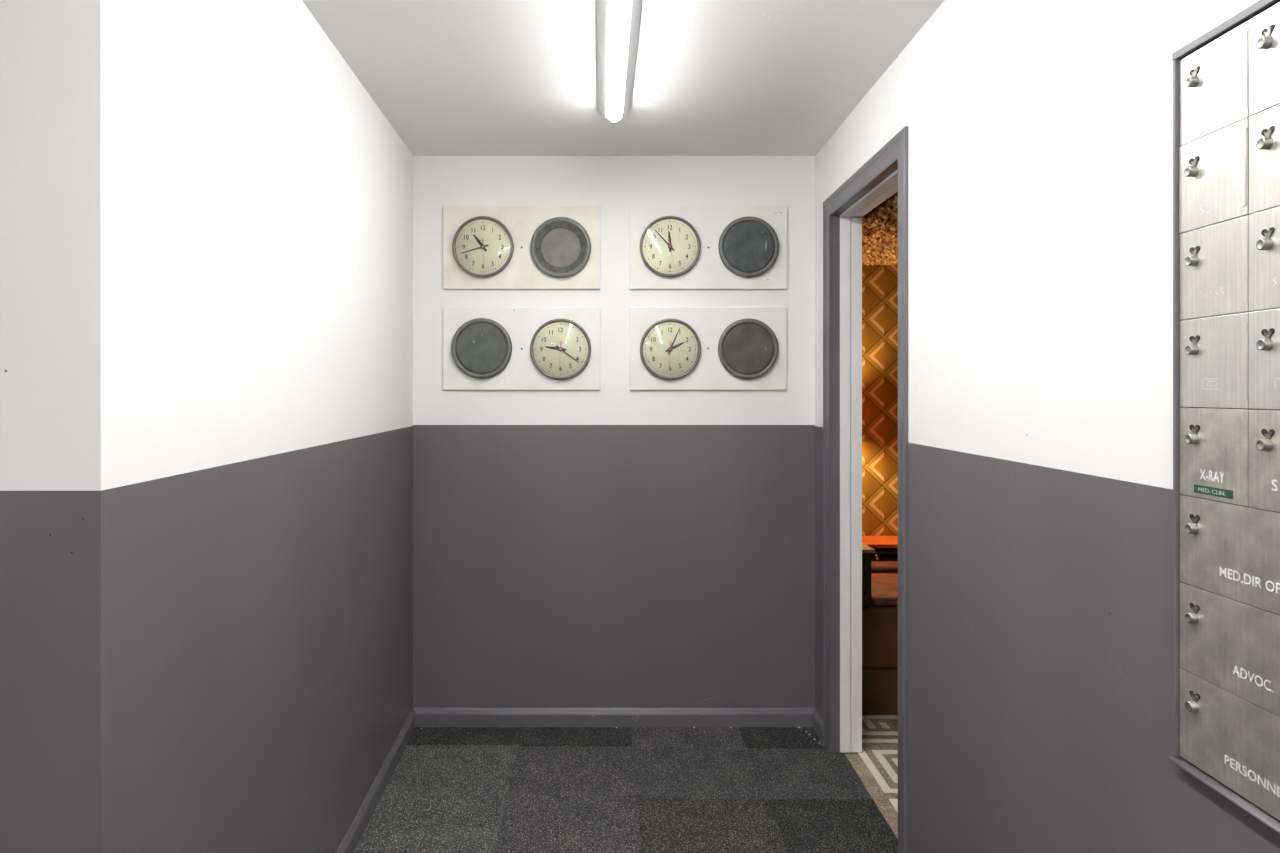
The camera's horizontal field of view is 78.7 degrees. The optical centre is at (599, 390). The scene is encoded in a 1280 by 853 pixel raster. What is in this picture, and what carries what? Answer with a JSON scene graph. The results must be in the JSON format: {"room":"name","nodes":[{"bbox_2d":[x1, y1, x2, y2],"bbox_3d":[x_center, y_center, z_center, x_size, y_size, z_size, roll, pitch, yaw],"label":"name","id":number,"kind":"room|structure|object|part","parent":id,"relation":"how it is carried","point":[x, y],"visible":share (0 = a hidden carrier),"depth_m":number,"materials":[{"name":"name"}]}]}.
{"room":"hospital corridor","nodes":[
{"label":"hospital corridor","id":0,"kind":"room"},
{"bbox_2d":[0,0,100,852],"bbox_3d":[-1.783,0.212,1.221,2.074,2.435,0.111,0,0,0],"label":"wall","id":1,"kind":"structure","parent":0,"point":[50,50],"depth_m":1.17,"materials":[{"name":"white paint"}]},
{"bbox_2d":[82,0,412,852],"bbox_3d":[-0.827,0.212,2.227,0.111,2.435,2.213,0,0,-1],"label":"wall","id":2,"kind":"structure","parent":0,"point":[257,199],"depth_m":1.69,"materials":[{"name":"white paint"}]},
{"bbox_2d":[336,708,414,852],"bbox_3d":[-0.766,1.391,2.243,0.013,0.077,2.180,0,0,-1],"label":"baseboard","id":3,"kind":"structure","parent":2,"relation":"attached to","point":[356,829],"depth_m":2.70,"materials":[{"name":"grey paint"}]},
{"bbox_2d":[413,156,814,707],"bbox_3d":[0.060,0.212,3.387,1.718,2.435,0.111,0,0,0],"label":"wall","id":4,"kind":"structure","parent":0,"point":[614,545],"depth_m":3.33,"materials":[{"name":"white paint"}]},
{"bbox_2d":[443,206,599,288],"bbox_3d":[-0.333,-0.611,3.325,0.670,0.353,0.014,0,0,0],"label":"panel","id":5,"kind":"object","parent":4,"relation":"attached to","point":[521,222],"visible":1,"depth_m":3.32,"materials":[{"name":"wood"}]},
{"bbox_2d":[452,216,513,277],"bbox_3d":[-0.496,-0.612,3.305,0.259,0.259,0.028,0,0,0],"label":"wall clock","id":6,"kind":"object","parent":5,"relation":"attached to","point":[482,246],"visible":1,"depth_m":3.31,"materials":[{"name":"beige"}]},
{"bbox_2d":[530,217,590,277],"bbox_3d":[-0.166,-0.609,3.308,0.257,0.257,0.022,0,0,0],"label":"speaker","id":7,"kind":"object","parent":5,"relation":"attached to","point":[560,247],"visible":1,"depth_m":3.31},
{"bbox_2d":[443,308,599,389],"bbox_3d":[-0.333,-0.180,3.325,0.670,0.351,0.014,0,0,0],"label":"panel","id":8,"kind":"object","parent":4,"relation":"attached to","point":[521,324],"visible":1,"depth_m":3.32,"materials":[{"name":"wood"}]},
{"bbox_2d":[451,318,511,378],"bbox_3d":[-0.502,-0.181,3.308,0.257,0.257,0.022,0,0,0],"label":"speaker","id":9,"kind":"object","parent":8,"relation":"attached to","point":[481,348],"visible":1,"depth_m":3.30},
{"bbox_2d":[530,319,590,379],"bbox_3d":[-0.167,-0.177,3.305,0.259,0.259,0.028,0,0,0],"label":"wall clock","id":10,"kind":"object","parent":8,"relation":"attached to","point":[560,349],"visible":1,"depth_m":3.31,"materials":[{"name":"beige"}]},
{"bbox_2d":[414,708,813,726],"bbox_3d":[0.060,1.391,3.325,1.718,0.077,0.014,0,0,0],"label":"baseboard","id":11,"kind":"structure","parent":4,"relation":"attached to","point":[424,717],"depth_m":3.32,"materials":[{"name":"grey paint"}]},
{"bbox_2d":[629,307,786,389],"bbox_3d":[0.460,-0.181,3.325,0.669,0.353,0.014,0,0,0],"label":"panel","id":12,"kind":"object","parent":4,"relation":"attached to","point":[709,323],"visible":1,"depth_m":3.32,"materials":[{"name":"wood"}]},
{"bbox_2d":[640,319,700,379],"bbox_3d":[0.298,-0.177,3.305,0.259,0.259,0.028,0,0,0],"label":"wall clock","id":13,"kind":"object","parent":12,"relation":"attached to","point":[670,349],"visible":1,"depth_m":3.31,"materials":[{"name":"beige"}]},
{"bbox_2d":[718,318,778,378],"bbox_3d":[0.628,-0.179,3.308,0.257,0.257,0.022,0,0,0],"label":"speaker","id":14,"kind":"object","parent":12,"relation":"attached to","point":[748,348],"visible":1,"depth_m":3.30},
{"bbox_2d":[629,206,786,288],"bbox_3d":[0.461,-0.611,3.325,0.672,0.353,0.014,0,0,0],"label":"panel","id":15,"kind":"object","parent":4,"relation":"attached to","point":[709,272],"visible":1,"depth_m":3.32,"materials":[{"name":"wood"}]},
{"bbox_2d":[640,216,700,276],"bbox_3d":[0.297,-0.613,3.305,0.259,0.259,0.028,0,0,0],"label":"wall clock","id":16,"kind":"object","parent":15,"relation":"attached to","point":[670,246],"visible":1,"depth_m":3.31,"materials":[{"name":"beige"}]},
{"bbox_2d":[718,216,778,276],"bbox_3d":[0.631,-0.611,3.308,0.257,0.257,0.022,0,0,0],"label":"speaker","id":17,"kind":"object","parent":15,"relation":"attached to","point":[748,246],"visible":1,"depth_m":3.30},
{"bbox_2d":[302,0,943,155],"bbox_3d":[-0.941,-1.044,0.366,3.718,0.082,5.932,0,0,0],"label":"ceiling","id":18,"kind":"structure","parent":0,"point":[450,77],"depth_m":2.45,"materials":[{"name":"white paint"}]},
{"bbox_2d":[596,0,641,121],"bbox_3d":[0.049,-0.968,1.542,0.116,0.074,2.420,0,0,0],"label":"ceiling light","id":19,"kind":"object","parent":18,"relation":"attached to","point":[618,21],"visible":1,"depth_m":2.21,"materials":[{"name":"white plastic"}]},
{"bbox_2d":[606,0,631,120],"bbox_3d":[0.049,-0.947,1.542,0.058,0.032,2.300,0,0,0],"label":"diffuser","id":20,"kind":"object","parent":19,"relation":"attached to","point":[618,12],"depth_m":2.19,"materials":[{"name":"white plastic"}]},
{"bbox_2d":[354,715,897,852],"bbox_3d":[0.600,1.458,0.875,6.800,0.064,6.950,0,0,0],"label":"floor","id":21,"kind":"structure","parent":0,"point":[450,789],"depth_m":2.78,"materials":[{"name":"carpet"}]},
{"bbox_2d":[862,543,897,714],"bbox_3d":[1.990,1.065,3.875,1.821,0.730,0.890,0,0,0],"label":"desk","id":22,"kind":"object","parent":21,"relation":"on","point":[879,590],"visible":0.15,"depth_m":3.44,"materials":[{"name":"brown wood"}]},
{"bbox_3d":[1.142,0.838,3.750,0.126,0.245,0.600,0,0,0],"label":"arm","id":23,"kind":"part","parent":22,"relation":"part of","materials":[{"name":"brown wood"}]},
{"bbox_3d":[1.990,1.093,3.875,1.821,0.267,0.890,0,0,0],"label":"seat","id":24,"kind":"part","parent":22,"relation":"part of","materials":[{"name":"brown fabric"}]},
{"bbox_2d":[871,554,897,572],"bbox_3d":[1.605,0.925,4.120,0.690,0.065,0.320,0,0,0],"label":"drawer","id":25,"kind":"object","parent":22,"relation":"on","point":[886,563],"visible":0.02,"depth_m":4.04,"materials":[{"name":"brown wood"}]},
{"bbox_2d":[871,573,897,605],"bbox_3d":[1.631,0.935,3.690,0.838,0.041,0.480,0,0,0],"label":"drawer","id":26,"kind":"object","parent":22,"relation":"on","point":[884,586],"depth_m":3.60,"materials":[{"name":"wood"}]},
{"bbox_2d":[862,264,897,535],"bbox_3d":[2.534,-0.020,4.400,2.932,2.900,0.100,0,0,0],"label":"wall","id":27,"kind":"structure","parent":0,"point":[879,282],"depth_m":4.35,"materials":[{"name":"paper"}]},
{"bbox_2d":[862,536,897,553],"bbox_3d":[1.990,0.833,4.224,1.821,0.054,0.248,0,0,0],"label":"wall shelf","id":28,"kind":"object","parent":27,"relation":"attached to","point":[881,544],"visible":0.02,"depth_m":4.15,"materials":[{"name":"orange paint"}]},
{"bbox_2d":[862,191,897,265],"bbox_3d":[2.489,-0.747,2.475,3.023,0.106,3.750,0,0,0],"label":"ceiling","id":29,"kind":"structure","parent":0,"point":[879,225],"depth_m":3.51,"materials":[{"name":"brown"}]},
{"bbox_2d":[815,0,1279,852],"bbox_3d":[0.921,-0.020,0.875,0.126,2.900,6.955,0,0,1],"label":"wall","id":30,"kind":"structure","parent":0,"point":[1040,132],"depth_m":1.55,"materials":[{"name":"white paint"}]},
{"bbox_2d":[813,708,822,743],"bbox_3d":[0.910,1.391,3.246,0.013,0.077,0.172,0,0,1],"label":"baseboard","id":31,"kind":"structure","parent":30,"relation":"attached to","point":[817,720],"depth_m":3.24,"materials":[{"name":"grey paint"}]},
{"bbox_2d":[823,126,907,852],"bbox_3d":[0.957,0.332,2.707,0.135,2.196,0.902,0,0,1],"label":"door frame","id":32,"kind":"structure","parent":30,"relation":"in","point":[885,173],"depth_m":3.08,"materials":[{"name":"grey paint"}]},
{"bbox_3d":[0.907,0.332,3.122,0.014,2.196,0.075,0,0,0],"label":"casing","id":33,"kind":"part","parent":32,"relation":"part of","materials":[{"name":"grey paint"}]},
{"bbox_3d":[0.897,-0.730,2.708,0.013,0.072,0.902,0,0,1],"label":"head casing","id":34,"kind":"part","parent":32,"relation":"part of","materials":[{"name":"grey paint"}]},
{"bbox_3d":[0.886,0.332,2.295,0.013,2.196,0.075,0,0,1],"label":"casing","id":35,"kind":"part","parent":32,"relation":"part of","materials":[{"name":"grey paint"}]},
{"bbox_2d":[1168,0,1279,833],"bbox_3d":[0.854,0.026,1.030,0.017,1.059,0.274,0,0,1],"label":"lockers","id":36,"kind":"object","parent":30,"relation":"attached to","point":[1226,81],"visible":1,"depth_m":1.06,"materials":[{"name":"grey metal"}]},
{"bbox_3d":[0.860,0.027,1.160,0.012,1.037,0.005,0,0,1],"label":"frame","id":37,"kind":"part","parent":36,"relation":"part of","materials":[{"name":"grey paint"}]},
{"bbox_3d":[0.853,-0.317,1.126,0.010,0.016,0.016,0,0,1],"label":"knob","id":38,"kind":"part","parent":36,"relation":"part of","materials":[{"name":"silver metal"}]},
{"bbox_3d":[0.853,0.455,1.126,0.010,0.016,0.016,0,0,1],"label":"knob","id":39,"kind":"part","parent":36,"relation":"part of","materials":[{"name":"silver metal"}]},
{"bbox_3d":[0.853,0.328,1.126,0.010,0.016,0.016,0,0,1],"label":"knob","id":40,"kind":"part","parent":36,"relation":"part of","materials":[{"name":"silver metal"}]},
{"bbox_3d":[0.853,0.199,1.126,0.010,0.016,0.016,0,0,1],"label":"knob","id":41,"kind":"part","parent":36,"relation":"part of","materials":[{"name":"silver metal"}]},
{"bbox_3d":[0.853,0.069,1.126,0.010,0.016,0.016,0,0,1],"label":"knob","id":42,"kind":"part","parent":36,"relation":"part of","materials":[{"name":"silver metal"}]},
{"bbox_3d":[0.853,-0.188,1.126,0.010,0.016,0.016,0,0,1],"label":"knob","id":43,"kind":"part","parent":36,"relation":"part of","materials":[{"name":"silver metal"}]},
{"bbox_3d":[0.853,-0.446,1.126,0.010,0.016,0.016,0,0,1],"label":"knob","id":44,"kind":"part","parent":36,"relation":"part of","materials":[{"name":"silver metal"}]},
{"bbox_3d":[0.853,-0.059,1.126,0.010,0.016,0.016,0,0,1],"label":"knob","id":45,"kind":"part","parent":36,"relation":"part of","materials":[{"name":"silver metal"}]},
{"bbox_3d":[0.860,0.089,1.094,0.005,0.128,0.126,0,0,1],"label":"mailbox door","id":46,"kind":"part","parent":36,"relation":"part of","materials":[{"name":"silver metal"}]},
{"bbox_3d":[0.860,-0.040,1.094,0.005,0.127,0.126,0,0,1],"label":"mailbox door","id":47,"kind":"part","parent":36,"relation":"part of","materials":[{"name":"silver metal"}]},
{"bbox_3d":[0.860,-0.297,1.094,0.005,0.128,0.126,0,0,1],"label":"mailbox door","id":48,"kind":"part","parent":36,"relation":"part of","materials":[{"name":"silver metal"}]},
{"bbox_3d":[0.860,-0.169,1.094,0.005,0.127,0.126,0,0,1],"label":"mailbox door","id":49,"kind":"part","parent":36,"relation":"part of","materials":[{"name":"silver metal"}]},
{"bbox_3d":[0.860,-0.426,1.094,0.005,0.128,0.126,0,0,1],"label":"mailbox door","id":50,"kind":"part","parent":36,"relation":"part of","materials":[{"name":"silver metal"}]},
{"bbox_3d":[0.854,0.550,1.030,0.016,0.011,0.274,0,0,1],"label":"frame sill","id":51,"kind":"part","parent":36,"relation":"part of","materials":[{"name":"grey paint"}]},
{"bbox_3d":[0.856,-0.498,1.030,0.012,0.012,0.267,0,0,1],"label":"frame","id":52,"kind":"part","parent":36,"relation":"part of","materials":[{"name":"grey paint"}]},
{"bbox_3d":[0.859,0.476,1.030,0.005,0.130,0.253,0,0,1],"label":"mailbox door","id":53,"kind":"part","parent":36,"relation":"part of","materials":[{"name":"silver metal"}]},
{"bbox_3d":[0.859,0.346,1.030,0.005,0.126,0.253,0,0,1],"label":"mailbox door","id":54,"kind":"part","parent":36,"relation":"part of","materials":[{"name":"silver metal"}]},
{"bbox_3d":[0.859,0.218,1.030,0.005,0.128,0.253,0,0,1],"label":"mailbox door","id":55,"kind":"part","parent":36,"relation":"part of","materials":[{"name":"silver metal"}]},
{"bbox_3d":[0.862,0.025,1.030,0.002,1.034,0.256,0,0,2],"label":"plate","id":56,"kind":"part","parent":36,"relation":"part of","materials":[{"name":"silver metal"}]},
{"bbox_3d":[0.857,0.089,0.967,0.005,0.128,0.126,0,0,1],"label":"mailbox door","id":57,"kind":"part","parent":36,"relation":"part of","materials":[{"name":"silver metal"}]},
{"bbox_3d":[0.850,0.069,0.999,0.010,0.016,0.016,0,0,1],"label":"knob","id":58,"kind":"part","parent":36,"relation":"part of","materials":[{"name":"silver metal"}]},
{"bbox_3d":[0.857,-0.040,0.967,0.005,0.127,0.126,0,0,1],"label":"mailbox door","id":59,"kind":"part","parent":36,"relation":"part of","materials":[{"name":"silver metal"}]},
{"bbox_3d":[0.850,-0.059,0.999,0.010,0.016,0.016,0,0,1],"label":"knob","id":60,"kind":"part","parent":36,"relation":"part of","materials":[{"name":"silver metal"}]},
{"bbox_3d":[0.857,-0.169,0.967,0.005,0.127,0.126,0,0,1],"label":"mailbox door","id":61,"kind":"part","parent":36,"relation":"part of","materials":[{"name":"silver metal"}]},
{"bbox_3d":[0.850,-0.188,0.999,0.010,0.016,0.016,0,0,1],"label":"knob","id":62,"kind":"part","parent":36,"relation":"part of","materials":[{"name":"silver metal"}]},
{"bbox_3d":[0.857,-0.297,0.967,0.005,0.128,0.126,0,0,1],"label":"mailbox door","id":63,"kind":"part","parent":36,"relation":"part of","materials":[{"name":"silver metal"}]},
{"bbox_3d":[0.850,-0.317,0.999,0.010,0.016,0.016,0,0,1],"label":"knob","id":64,"kind":"part","parent":36,"relation":"part of","materials":[{"name":"silver metal"}]},
{"bbox_3d":[0.857,-0.426,0.967,0.005,0.128,0.126,0,0,1],"label":"mailbox door","id":65,"kind":"part","parent":36,"relation":"part of","materials":[{"name":"silver metal"}]},
{"bbox_3d":[0.850,-0.446,0.999,0.010,0.016,0.016,0,0,1],"label":"knob","id":66,"kind":"part","parent":36,"relation":"part of","materials":[{"name":"silver metal"}]}
]}

